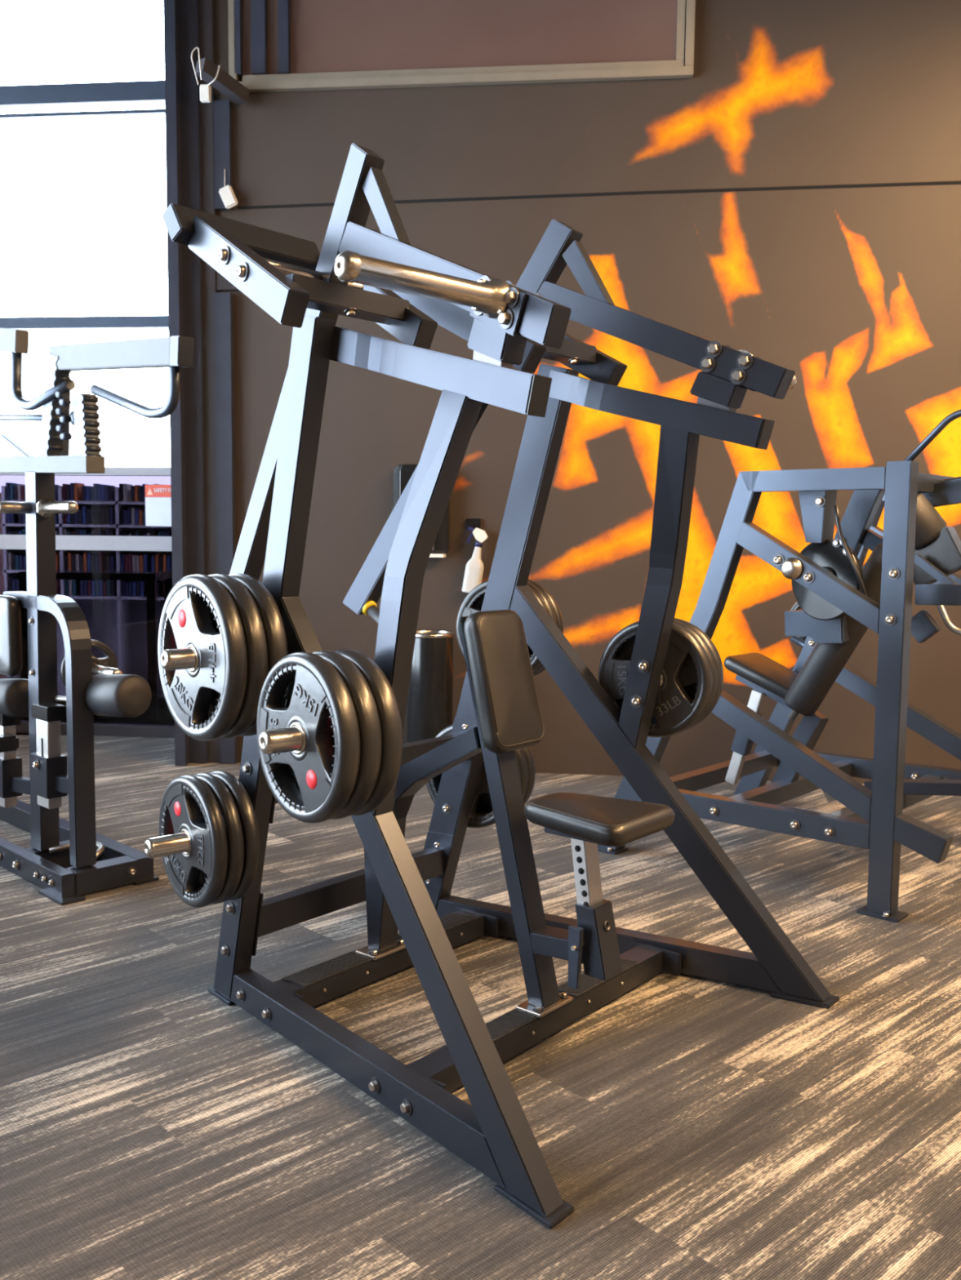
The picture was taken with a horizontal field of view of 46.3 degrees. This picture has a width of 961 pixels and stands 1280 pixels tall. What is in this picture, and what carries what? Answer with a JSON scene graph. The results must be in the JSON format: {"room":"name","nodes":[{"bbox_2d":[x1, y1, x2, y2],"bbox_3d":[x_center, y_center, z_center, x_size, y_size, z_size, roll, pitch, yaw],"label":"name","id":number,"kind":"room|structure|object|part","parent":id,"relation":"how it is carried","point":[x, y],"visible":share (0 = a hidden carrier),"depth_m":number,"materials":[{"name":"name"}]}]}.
{"room":"gym","nodes":[
{"label":"gym","id":0,"kind":"room"},
{"bbox_2d":[163,0,189,766],"bbox_3d":[-1.700,-1.906,6.702,0.060,5.200,0.950,1,5,0],"label":"window frame","id":1,"kind":"structure","parent":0,"point":[171,30],"depth_m":6.23,"materials":[{"name":"black metal"}]},
{"bbox_2d":[0,80,174,726],"bbox_3d":[-2.948,-2.026,7.248,2.450,5.190,0.090,1,5,6],"label":"window","id":2,"kind":"structure","parent":1,"relation":"in","point":[117,568],"depth_m":7.32,"materials":[{"name":"clear glass"}]},
{"bbox_3d":[-2.933,-3.321,7.130,2.450,0.020,0.040,1,5,6],"label":"rail","id":3,"kind":"part","parent":2,"relation":"part of","materials":[{"name":"metal"}]},
{"bbox_3d":[-2.933,-3.433,7.115,2.450,0.115,0.090,1,5,6],"label":"rail","id":4,"kind":"part","parent":2,"relation":"part of","materials":[{"name":"black metal"}]},
{"bbox_3d":[-2.948,-2.036,7.247,2.450,0.070,0.090,1,5,6],"label":"rail","id":5,"kind":"part","parent":2,"relation":"part of","materials":[{"name":"metal"}]},
{"bbox_3d":[-2.963,-0.642,7.378,2.450,0.095,0.070,1,5,6],"label":"rail","id":6,"kind":"part","parent":2,"relation":"part of","materials":[{"name":"white metal"}]},
{"bbox_3d":[-2.966,-0.260,7.421,2.450,1.640,0.006,1,5,6],"label":"pane","id":7,"kind":"part","parent":2,"relation":"part of","materials":[{"name":"clear glass"}]},
{"bbox_2d":[145,484,171,526],"bbox_3d":[-2.057,-0.867,7.247,0.215,0.266,0.005,1,5,6],"label":"notice","id":8,"kind":"object","parent":2,"relation":"attached to","point":[157,497],"visible":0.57,"depth_m":7.25,"materials":[{"name":"white paper"}]},
{"bbox_2d":[15,721,174,737],"bbox_3d":[-2.975,0.581,7.499,2.450,0.070,0.100,1,5,6],"label":"baseboard","id":9,"kind":"structure","parent":1,"relation":"attached to","point":[106,730],"depth_m":7.38,"materials":[{"name":"black"}]},
{"bbox_2d":[178,0,208,764],"bbox_3d":[-1.621,-1.913,6.512,0.155,5.250,0.410,1,5,6],"label":"wall column","id":10,"kind":"structure","parent":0,"point":[188,10],"depth_m":6.31,"materials":[{"name":"black metal"}]},
{"bbox_2d":[0,733,960,1279],"bbox_3d":[-0.262,1.076,3.467,9.900,0.100,14.700,1,5,0],"label":"floor","id":11,"kind":"structure","parent":0,"point":[153,1126],"depth_m":2.75,"materials":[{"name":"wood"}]},
{"bbox_2d":[0,327,194,905],"bbox_3d":[-1.705,-0.176,4.429,0.436,2.181,2.383,-5,8,-45],"label":"machine","id":12,"kind":"object","parent":11,"relation":"on","point":[69,860],"visible":1,"depth_m":4.21,"materials":[{"name":"black metal"}]},
{"bbox_3d":[-1.928,0.501,4.562,0.050,0.345,0.115,-5,8,-45],"label":"telescopic post","id":13,"kind":"part","parent":12,"relation":"part of","materials":[{"name":"metal"}]},
{"bbox_3d":[-1.878,0.578,4.524,0.238,0.060,0.030,4,6,30],"label":"post arm","id":14,"kind":"part","parent":12,"relation":"part of","materials":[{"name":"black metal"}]},
{"bbox_3d":[-1.860,-0.845,4.428,0.101,0.178,1.262,-5,8,-45],"label":"locking rod","id":15,"kind":"part","parent":12,"relation":"part of","materials":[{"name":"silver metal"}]},
{"bbox_3d":[-2.082,0.841,4.688,0.050,0.090,1.630,-5,8,-45],"label":"rail","id":16,"kind":"part","parent":12,"relation":"part of","materials":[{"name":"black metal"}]},
{"bbox_3d":[-1.696,0.088,4.354,0.075,1.470,0.135,-5,8,-45],"label":"post","id":17,"kind":"part","parent":12,"relation":"part of","materials":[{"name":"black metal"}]},
{"bbox_3d":[-1.613,-0.982,4.129,0.037,0.259,0.476,-5,8,-45],"label":"curved handle","id":18,"kind":"part","parent":12,"relation":"part of","materials":[{"name":"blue metal"}]},
{"bbox_3d":[-1.638,0.461,4.266,0.050,0.345,0.115,-5,8,-45],"label":"telescopic post","id":19,"kind":"part","parent":12,"relation":"part of","materials":[{"name":"metal"}]},
{"bbox_3d":[-1.673,0.324,4.355,0.080,1.000,0.600,-5,8,-45],"label":"arch frame","id":20,"kind":"part","parent":12,"relation":"part of","materials":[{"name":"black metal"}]},
{"bbox_3d":[-1.931,-0.703,4.521,0.070,0.112,1.652,-5,8,-45],"label":"rail","id":21,"kind":"part","parent":12,"relation":"part of","materials":[{"name":"grey metal"}]},
{"bbox_3d":[-1.565,-0.849,4.133,0.056,0.400,0.192,-5,8,-45],"label":"toothed post","id":22,"kind":"part","parent":12,"relation":"part of","materials":[{"name":"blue metal"}]},
{"bbox_3d":[-1.747,0.224,4.449,1.054,0.081,0.021,5,7,40],"label":"roller rod","id":23,"kind":"part","parent":12,"relation":"part of","materials":[{"name":"metal"}]},
{"bbox_3d":[-1.587,0.538,4.229,0.238,0.060,0.030,4,6,30],"label":"post arm","id":24,"kind":"part","parent":12,"relation":"part of","materials":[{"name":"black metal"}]},
{"bbox_3d":[-1.594,-0.834,4.292,0.030,0.325,0.084,-5,8,-45],"label":"support post","id":25,"kind":"part","parent":12,"relation":"part of","materials":[{"name":"black metal"}]},
{"bbox_3d":[-1.865,0.823,4.904,0.070,0.090,1.630,-5,8,-45],"label":"rail","id":26,"kind":"part","parent":12,"relation":"part of","materials":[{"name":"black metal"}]},
{"bbox_3d":[-1.387,-0.746,3.963,0.056,0.236,0.103,-5,8,-45],"label":"toothed post","id":27,"kind":"part","parent":12,"relation":"part of","materials":[{"name":"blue metal"}]},
{"bbox_2d":[58,639,117,687],"bbox_3d":[-1.523,0.113,4.377,0.230,0.230,0.032,-5,8,-45],"label":"weight plate","id":28,"kind":"object","parent":12,"relation":"on","point":[110,660],"visible":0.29,"depth_m":4.39,"materials":[{"name":"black metal"}]},
{"bbox_3d":[-1.434,0.932,4.261,0.405,0.012,0.200,-5,8,-45],"label":"foot plate","id":29,"kind":"part","parent":12,"relation":"part of","materials":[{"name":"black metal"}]},
{"bbox_3d":[-1.144,-0.814,3.713,0.033,0.182,0.561,-5,8,-45],"label":"curved handle","id":30,"kind":"part","parent":12,"relation":"part of","materials":[{"name":"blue metal"}]},
{"bbox_2d":[406,629,453,742],"bbox_3d":[-0.280,0.358,6.224,0.262,0.812,0.262,1,5,0],"label":"waste bin","id":31,"kind":"object","parent":11,"relation":"on","point":[429,704],"visible":0.59,"depth_m":6.11,"materials":[{"name":"black metal"}]},
{"bbox_2d":[143,142,839,1229],"bbox_3d":[-0.002,-0.089,3.136,1.581,2.288,1.924,5,7,39],"label":"machine","id":32,"kind":"object","parent":11,"relation":"on","point":[360,271],"visible":0.92,"depth_m":3.02,"materials":[{"name":"black metal"}]},
{"bbox_2d":[158,775,227,907],"bbox_3d":[-0.776,0.540,3.022,0.042,0.354,0.354,-4,7,-40],"label":"weight plate","id":33,"kind":"object","parent":32,"relation":"on","point":[182,799],"visible":0.94,"depth_m":2.98,"materials":[{"name":"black rubber"}]},
{"bbox_2d":[157,573,247,741],"bbox_3d":[-0.715,0.045,2.868,0.054,0.426,0.426,-4,7,-40],"label":"weight plate","id":34,"kind":"object","parent":32,"relation":"on","point":[220,666],"visible":0.92,"depth_m":2.82,"materials":[{"name":"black metal"}]},
{"bbox_2d":[193,773,244,903],"bbox_3d":[-0.740,0.538,3.052,0.042,0.354,0.354,-4,7,-40],"label":"weight plate","id":35,"kind":"object","parent":32,"relation":"on","point":[228,807],"visible":0.2,"depth_m":2.94,"materials":[{"name":"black rubber"}]},
{"bbox_3d":[-0.734,1.032,3.289,0.081,0.012,0.151,-4,7,-40],"label":"foot plate","id":36,"kind":"part","parent":32,"relation":"part of","materials":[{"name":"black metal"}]},
{"bbox_2d":[200,770,259,900],"bbox_3d":[-0.704,0.535,3.082,0.042,0.354,0.354,-4,7,-40],"label":"weight plate","id":37,"kind":"object","parent":32,"relation":"on","point":[242,799],"visible":0.26,"depth_m":2.96,"materials":[{"name":"black rubber"}]},
{"bbox_2d":[206,573,267,738],"bbox_3d":[-0.671,0.042,2.904,0.054,0.426,0.426,-4,7,-40],"label":"weight plate","id":38,"kind":"object","parent":32,"relation":"on","point":[249,613],"visible":0.21,"depth_m":2.76,"materials":[{"name":"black metal"}]},
{"bbox_2d":[207,573,288,736],"bbox_3d":[-0.628,0.039,2.940,0.054,0.426,0.426,-4,7,-40],"label":"weight plate","id":39,"kind":"object","parent":32,"relation":"on","point":[274,630],"visible":0.2,"depth_m":2.79,"materials":[{"name":"black rubber"}]},
{"bbox_3d":[-0.665,0.808,3.242,0.008,0.197,0.156,-4,7,-40],"label":"bracket plate","id":40,"kind":"part","parent":32,"relation":"part of","materials":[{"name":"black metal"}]},
{"bbox_3d":[-0.594,0.409,3.124,0.008,0.195,0.155,-4,7,-40],"label":"bracket plate","id":41,"kind":"part","parent":32,"relation":"part of","materials":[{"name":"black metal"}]},
{"bbox_3d":[-0.564,1.003,3.142,0.200,0.066,0.014,5,7,39],"label":"bracket plate","id":42,"kind":"part","parent":32,"relation":"part of","materials":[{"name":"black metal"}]},
{"bbox_3d":[-0.513,-0.628,3.071,0.065,1.214,0.832,-4,7,-38],"label":"lever arm","id":43,"kind":"part","parent":32,"relation":"part of","materials":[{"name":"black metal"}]},
{"bbox_2d":[256,652,359,822],"bbox_3d":[-0.382,0.213,2.459,0.052,0.374,0.374,-4,7,-40],"label":"weight plate","id":44,"kind":"object","parent":32,"relation":"on","point":[321,703],"visible":0.9,"depth_m":2.40,"materials":[{"name":"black metal"}]},
{"bbox_2d":[281,650,382,819],"bbox_3d":[-0.340,0.210,2.494,0.052,0.374,0.374,-4,7,-40],"label":"weight plate","id":45,"kind":"object","parent":32,"relation":"on","point":[365,705],"visible":0.27,"depth_m":2.37,"materials":[{"name":"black metal"}]},
{"bbox_2d":[333,648,403,815],"bbox_3d":[-0.298,0.207,2.528,0.052,0.374,0.374,-4,7,-40],"label":"weight plate","id":46,"kind":"object","parent":32,"relation":"on","point":[381,689],"visible":0.13,"depth_m":2.40,"materials":[{"name":"black rubber"}]},
{"bbox_3d":[-0.293,0.979,3.468,0.100,0.068,0.842,5,7,39],"label":"foot rail","id":47,"kind":"part","parent":32,"relation":"part of","materials":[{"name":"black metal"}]},
{"bbox_3d":[-0.299,0.941,3.429,0.085,0.010,0.150,5,7,39],"label":"plate","id":48,"kind":"part","parent":32,"relation":"part of","materials":[{"name":"metal"}]},
{"bbox_3d":[-0.159,0.586,3.282,0.449,0.729,0.078,5,7,39],"label":"post","id":49,"kind":"part","parent":32,"relation":"part of","materials":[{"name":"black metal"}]},
{"bbox_3d":[-0.158,1.053,2.658,0.200,0.066,0.014,5,7,39],"label":"bracket plate","id":50,"kind":"part","parent":32,"relation":"part of","materials":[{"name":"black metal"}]},
{"bbox_3d":[-0.156,0.756,3.856,0.156,0.197,0.008,4,6,29],"label":"bracket plate","id":51,"kind":"part","parent":32,"relation":"part of","materials":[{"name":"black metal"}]},
{"bbox_3d":[-0.061,0.354,3.767,0.155,0.195,0.008,4,6,29],"label":"bracket plate","id":52,"kind":"part","parent":32,"relation":"part of","materials":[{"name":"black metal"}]},
{"bbox_3d":[-0.080,-0.673,3.593,0.832,1.214,0.065,3,6,27],"label":"lever arm","id":53,"kind":"part","parent":32,"relation":"part of","materials":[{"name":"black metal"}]},
{"bbox_2d":[426,724,520,828],"bbox_3d":[-0.031,0.466,3.893,0.372,0.373,0.057,3,6,28],"label":"weight plate","id":54,"kind":"object","parent":32,"relation":"on","point":[477,821],"visible":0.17,"depth_m":3.87,"materials":[{"name":"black rubber"}]},
{"bbox_3d":[-0.022,0.948,3.794,0.200,0.066,0.014,5,7,39],"label":"bracket plate","id":55,"kind":"part","parent":32,"relation":"part of","materials":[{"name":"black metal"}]},
{"bbox_2d":[438,748,528,815],"bbox_3d":[-0.004,0.462,3.941,0.374,0.374,0.052,4,6,29],"label":"weight plate","id":56,"kind":"object","parent":32,"relation":"on","point":[519,753],"visible":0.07,"depth_m":3.85,"materials":[{"name":"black metal"}]},
{"bbox_3d":[0.036,-0.697,2.346,0.010,0.136,0.180,-4,7,-40],"label":"horn plate","id":57,"kind":"part","parent":32,"relation":"part of","materials":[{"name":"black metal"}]},
{"bbox_2d":[456,580,548,671],"bbox_3d":[0.075,-0.033,3.784,0.354,0.354,0.042,4,6,29],"label":"weight plate","id":58,"kind":"object","parent":32,"relation":"on","point":[467,608],"visible":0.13,"depth_m":3.81,"materials":[{"name":"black metal"}]},
{"bbox_2d":[475,746,535,812],"bbox_3d":[0.022,0.458,3.988,0.374,0.374,0.052,4,6,29],"label":"weight plate","id":59,"kind":"object","parent":32,"relation":"on","point":[482,806],"visible":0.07,"depth_m":3.90,"materials":[{"name":"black metal"}]},
{"bbox_3d":[0.078,0.463,3.075,0.312,1.017,0.078,5,7,39],"label":"pad post","id":60,"kind":"part","parent":32,"relation":"part of","materials":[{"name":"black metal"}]},
{"bbox_2d":[474,581,557,675],"bbox_3d":[0.098,-0.036,3.825,0.354,0.354,0.042,4,6,29],"label":"weight plate","id":61,"kind":"object","parent":32,"relation":"on","point":[549,608],"visible":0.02,"depth_m":3.75,"materials":[{"name":"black metal"}]},
{"bbox_3d":[0.108,1.135,2.286,0.081,0.012,0.185,-4,7,-40],"label":"foot plate","id":62,"kind":"part","parent":32,"relation":"part of","materials":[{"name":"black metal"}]},
{"bbox_3d":[0.187,1.022,3.074,0.085,0.068,1.074,5,7,39],"label":"foot rail","id":63,"kind":"part","parent":32,"relation":"part of","materials":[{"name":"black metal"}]},
{"bbox_3d":[0.173,0.983,3.041,0.085,0.010,0.150,5,7,39],"label":"plate","id":64,"kind":"part","parent":32,"relation":"part of","materials":[{"name":"metal"}]},
{"bbox_2d":[526,578,563,675],"bbox_3d":[0.121,-0.040,3.865,0.354,0.354,0.042,4,6,29],"label":"weight plate","id":65,"kind":"object","parent":32,"relation":"on","point":[557,614],"visible":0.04,"depth_m":3.78,"materials":[{"name":"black metal"}]},
{"bbox_3d":[0.274,0.498,2.915,0.200,0.018,0.100,5,7,39],"label":"seat plate","id":66,"kind":"part","parent":32,"relation":"part of","materials":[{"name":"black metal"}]},
{"bbox_3d":[0.243,0.814,2.883,0.040,0.162,0.016,5,7,39],"label":"adjustment lever","id":67,"kind":"part","parent":32,"relation":"part of","materials":[{"name":"black metal"}]},
{"bbox_3d":[0.281,0.639,2.922,0.083,0.285,0.060,5,7,39],"label":"seat post","id":68,"kind":"part","parent":32,"relation":"part of","materials":[{"name":"metal"}]},
{"bbox_3d":[0.531,0.982,3.489,0.200,0.066,0.014,5,7,39],"label":"bracket plate","id":69,"kind":"part","parent":32,"relation":"part of","materials":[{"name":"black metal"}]},
{"bbox_2d":[598,621,712,737],"bbox_3d":[0.547,0.121,3.538,0.374,0.374,0.052,4,6,29],"label":"weight plate","id":70,"kind":"object","parent":32,"relation":"on","point":[676,712],"visible":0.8,"depth_m":3.49,"materials":[{"name":"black metal"}]},
{"bbox_2d":[616,620,718,730],"bbox_3d":[0.573,0.117,3.586,0.374,0.374,0.052,4,6,29],"label":"weight plate","id":71,"kind":"object","parent":32,"relation":"on","point":[687,676],"visible":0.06,"depth_m":3.51,"materials":[{"name":"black metal"}]},
{"bbox_2d":[673,617,723,727],"bbox_3d":[0.600,0.113,3.633,0.374,0.374,0.052,4,6,29],"label":"weight plate","id":72,"kind":"object","parent":32,"relation":"on","point":[691,690],"visible":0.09,"depth_m":3.55,"materials":[{"name":"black metal"}]},
{"bbox_3d":[0.953,1.048,3.304,0.185,0.012,0.081,4,6,29],"label":"foot plate","id":73,"kind":"part","parent":32,"relation":"part of","materials":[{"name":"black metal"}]},
{"bbox_2d":[597,409,960,923],"bbox_3d":[1.514,0.001,4.687,1.701,1.850,1.300,5,7,42],"label":"machine","id":74,"kind":"object","parent":11,"relation":"on","point":[838,599],"visible":0.99,"depth_m":4.25,"materials":[{"name":"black metal"}]},
{"bbox_3d":[0.543,0.898,4.856,0.160,0.012,0.100,5,7,42],"label":"foot plate","id":75,"kind":"part","parent":74,"relation":"part of","materials":[{"name":"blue metal"}]},
{"bbox_3d":[0.791,0.126,4.566,0.733,1.585,0.070,5,7,42],"label":"leg","id":76,"kind":"part","parent":74,"relation":"part of","materials":[{"name":"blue metal"}]},
{"bbox_3d":[1.164,0.429,4.951,0.166,0.432,0.035,5,7,42],"label":"seat post","id":77,"kind":"part","parent":74,"relation":"part of","materials":[{"name":"metal"}]},
{"bbox_3d":[1.007,0.674,4.418,1.099,0.106,0.069,5,7,42],"label":"rail","id":78,"kind":"part","parent":74,"relation":"part of","materials":[{"name":"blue metal"}]},
{"bbox_3d":[1.270,0.216,4.904,0.316,0.160,0.080,5,7,42],"label":"seat frame","id":79,"kind":"part","parent":74,"relation":"part of","materials":[{"name":"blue metal"}]},
{"bbox_3d":[1.480,0.049,4.971,0.233,0.128,0.031,5,7,42],"label":"handle","id":80,"kind":"part","parent":74,"relation":"part of","materials":[{"name":"silver metal"}]},
{"bbox_2d":[789,601,806,640],"bbox_3d":[1.484,-0.082,5.030,0.230,0.230,0.032,5,7,42],"label":"weight plate","id":81,"kind":"object","parent":74,"relation":"on","point":[795,607],"visible":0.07,"depth_m":5.06,"materials":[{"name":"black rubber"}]},
{"bbox_3d":[1.377,0.480,4.857,0.230,0.372,0.060,5,7,42],"label":"seat leg","id":82,"kind":"part","parent":74,"relation":"part of","materials":[{"name":"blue metal"}]},
{"bbox_3d":[1.482,-0.008,4.937,0.214,0.444,0.060,5,7,42],"label":"plate post","id":83,"kind":"part","parent":74,"relation":"part of","materials":[{"name":"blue metal"}]},
{"bbox_3d":[1.580,0.051,5.440,0.733,1.585,0.070,5,7,42],"label":"leg","id":84,"kind":"part","parent":74,"relation":"part of","materials":[{"name":"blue metal"}]},
{"bbox_3d":[1.321,0.403,4.605,0.179,0.251,0.060,5,7,42],"label":"roller stem","id":85,"kind":"part","parent":74,"relation":"part of","materials":[{"name":"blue metal"}]},
{"bbox_3d":[1.219,-0.585,4.120,0.567,0.077,0.070,5,7,42],"label":"rail","id":86,"kind":"part","parent":74,"relation":"part of","materials":[{"name":"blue metal"}]},
{"bbox_3d":[1.462,-0.338,4.549,0.350,0.685,0.060,5,7,42],"label":"slanting lever","id":87,"kind":"part","parent":74,"relation":"part of","materials":[{"name":"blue metal"}]},
{"bbox_3d":[1.796,0.600,5.292,1.099,0.106,0.069,5,7,42],"label":"rail","id":88,"kind":"part","parent":74,"relation":"part of","materials":[{"name":"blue metal"}]},
{"bbox_3d":[1.446,0.984,4.048,0.150,0.012,0.100,5,7,42],"label":"foot plate","id":89,"kind":"part","parent":74,"relation":"part of","materials":[{"name":"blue metal"}]},
{"bbox_3d":[1.454,0.179,3.973,0.088,1.603,0.070,5,7,42],"label":"post","id":90,"kind":"part","parent":74,"relation":"part of","materials":[{"name":"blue metal"}]},
{"bbox_3d":[1.819,-0.741,4.355,0.491,0.303,0.028,5,7,42],"label":"curved handle","id":91,"kind":"part","parent":74,"relation":"part of","materials":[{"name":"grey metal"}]},
{"bbox_3d":[1.777,-0.161,4.010,0.432,0.090,0.070,5,7,42],"label":"arm","id":92,"kind":"part","parent":74,"relation":"part of","materials":[{"name":"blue metal"}]},
{"bbox_3d":[1.814,-0.563,4.280,0.401,0.138,0.050,5,7,42],"label":"arm","id":93,"kind":"part","parent":74,"relation":"part of","materials":[{"name":"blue metal"}]},
{"bbox_2d":[213,0,960,783],"bbox_3d":[1.129,-1.875,6.161,5.510,5.300,0.200,1,5,6],"label":"wall","id":94,"kind":"structure","parent":0,"point":[855,292],"depth_m":6.09,"materials":[{"name":"brown paint"}]},
{"bbox_2d":[199,0,219,763],"bbox_3d":[-1.522,-1.898,6.366,0.075,5.250,0.080,1,5,6],"label":"trim","id":95,"kind":"structure","parent":94,"relation":"attached to","point":[206,27],"depth_m":6.34,"materials":[{"name":"black metal"}]},
{"bbox_2d":[195,57,249,105],"bbox_3d":[-1.390,-3.010,6.063,0.075,0.148,0.317,5,7,38],"label":"bracket","id":96,"kind":"object","parent":94,"relation":"attached to","point":[224,83],"visible":0.97,"depth_m":6.04,"materials":[{"name":"black metal"}]},
{"bbox_2d":[191,47,220,102],"bbox_3d":[-1.449,-2.977,5.930,0.152,0.257,0.095,-1,6,-19],"label":"tag","id":97,"kind":"object","parent":96,"relation":"hanging from","point":[205,90],"visible":1,"depth_m":5.94,"materials":[{"name":"white plastic"}]},
{"bbox_2d":[213,99,232,209],"bbox_3d":[-1.432,-2.695,6.253,0.095,0.580,0.034,1,5,6],"label":"trim","id":98,"kind":"structure","parent":94,"relation":"attached to","point":[222,109],"depth_m":6.23,"materials":[{"name":"black metal"}]},
{"bbox_2d":[214,292,237,764],"bbox_3d":[-1.455,-0.614,6.442,0.095,2.680,0.049,1,5,6],"label":"trim","id":99,"kind":"structure","parent":94,"relation":"attached to","point":[224,301],"depth_m":6.37,"materials":[{"name":"black metal"}]},
{"bbox_2d":[216,273,239,290],"bbox_3d":[-1.384,-2.013,6.319,0.205,0.090,0.019,1,5,6],"label":"trim","id":100,"kind":"structure","parent":94,"relation":"attached to","point":[222,283],"depth_m":6.32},
{"bbox_2d":[218,168,238,209],"bbox_3d":[-1.398,-2.502,6.235,0.108,0.219,0.035,1,5,6],"label":"tag","id":101,"kind":"object","parent":94,"relation":"hanging from","point":[227,194],"visible":1,"depth_m":6.22,"materials":[{"name":"white plastic"}]},
{"bbox_2d":[393,464,449,557],"bbox_3d":[-0.333,-0.719,6.266,0.310,0.513,0.129,1,5,6],"label":"dispenser","id":102,"kind":"object","parent":94,"relation":"attached to","point":[402,473],"visible":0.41,"depth_m":6.23,"materials":[{"name":"black plastic"}]},
{"bbox_2d":[429,553,445,557],"bbox_3d":[-0.298,-0.471,6.265,0.200,0.020,0.090,1,5,6],"label":"paper towel","id":103,"kind":"object","parent":102,"relation":"hanging from","point":[432,555],"depth_m":6.22,"materials":[{"name":"white paper"}]},
{"bbox_2d":[227,0,695,93],"bbox_3d":[-0.126,-3.438,6.030,2.520,0.880,0.050,1,5,6],"label":"picture frame","id":104,"kind":"structure","parent":94,"relation":"in","point":[275,46],"depth_m":6.06,"materials":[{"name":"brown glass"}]},
{"bbox_2d":[466,518,480,528],"bbox_3d":[-0.042,-0.648,6.275,0.080,0.060,0.060,1,5,6],"label":"wall hook","id":105,"kind":"object","parent":94,"relation":"attached to","point":[473,522],"visible":0.99,"depth_m":6.29,"materials":[{"name":"black plastic"}]},
{"bbox_2d":[462,526,488,592],"bbox_3d":[-0.031,-0.443,6.268,0.142,0.376,0.072,1,5,6],"label":"spray bottle","id":106,"kind":"object","parent":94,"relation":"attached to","point":[474,567],"visible":0.96,"depth_m":6.24,"materials":[{"name":"white plastic"}]},
{"bbox_2d":[237,180,960,209],"bbox_3d":[1.228,-2.391,5.999,5.200,0.076,0.004,1,5,6],"label":"trim","id":107,"kind":"structure","parent":94,"relation":"attached to","point":[935,183],"depth_m":6.04,"materials":[{"name":"black metal"}]}
]}

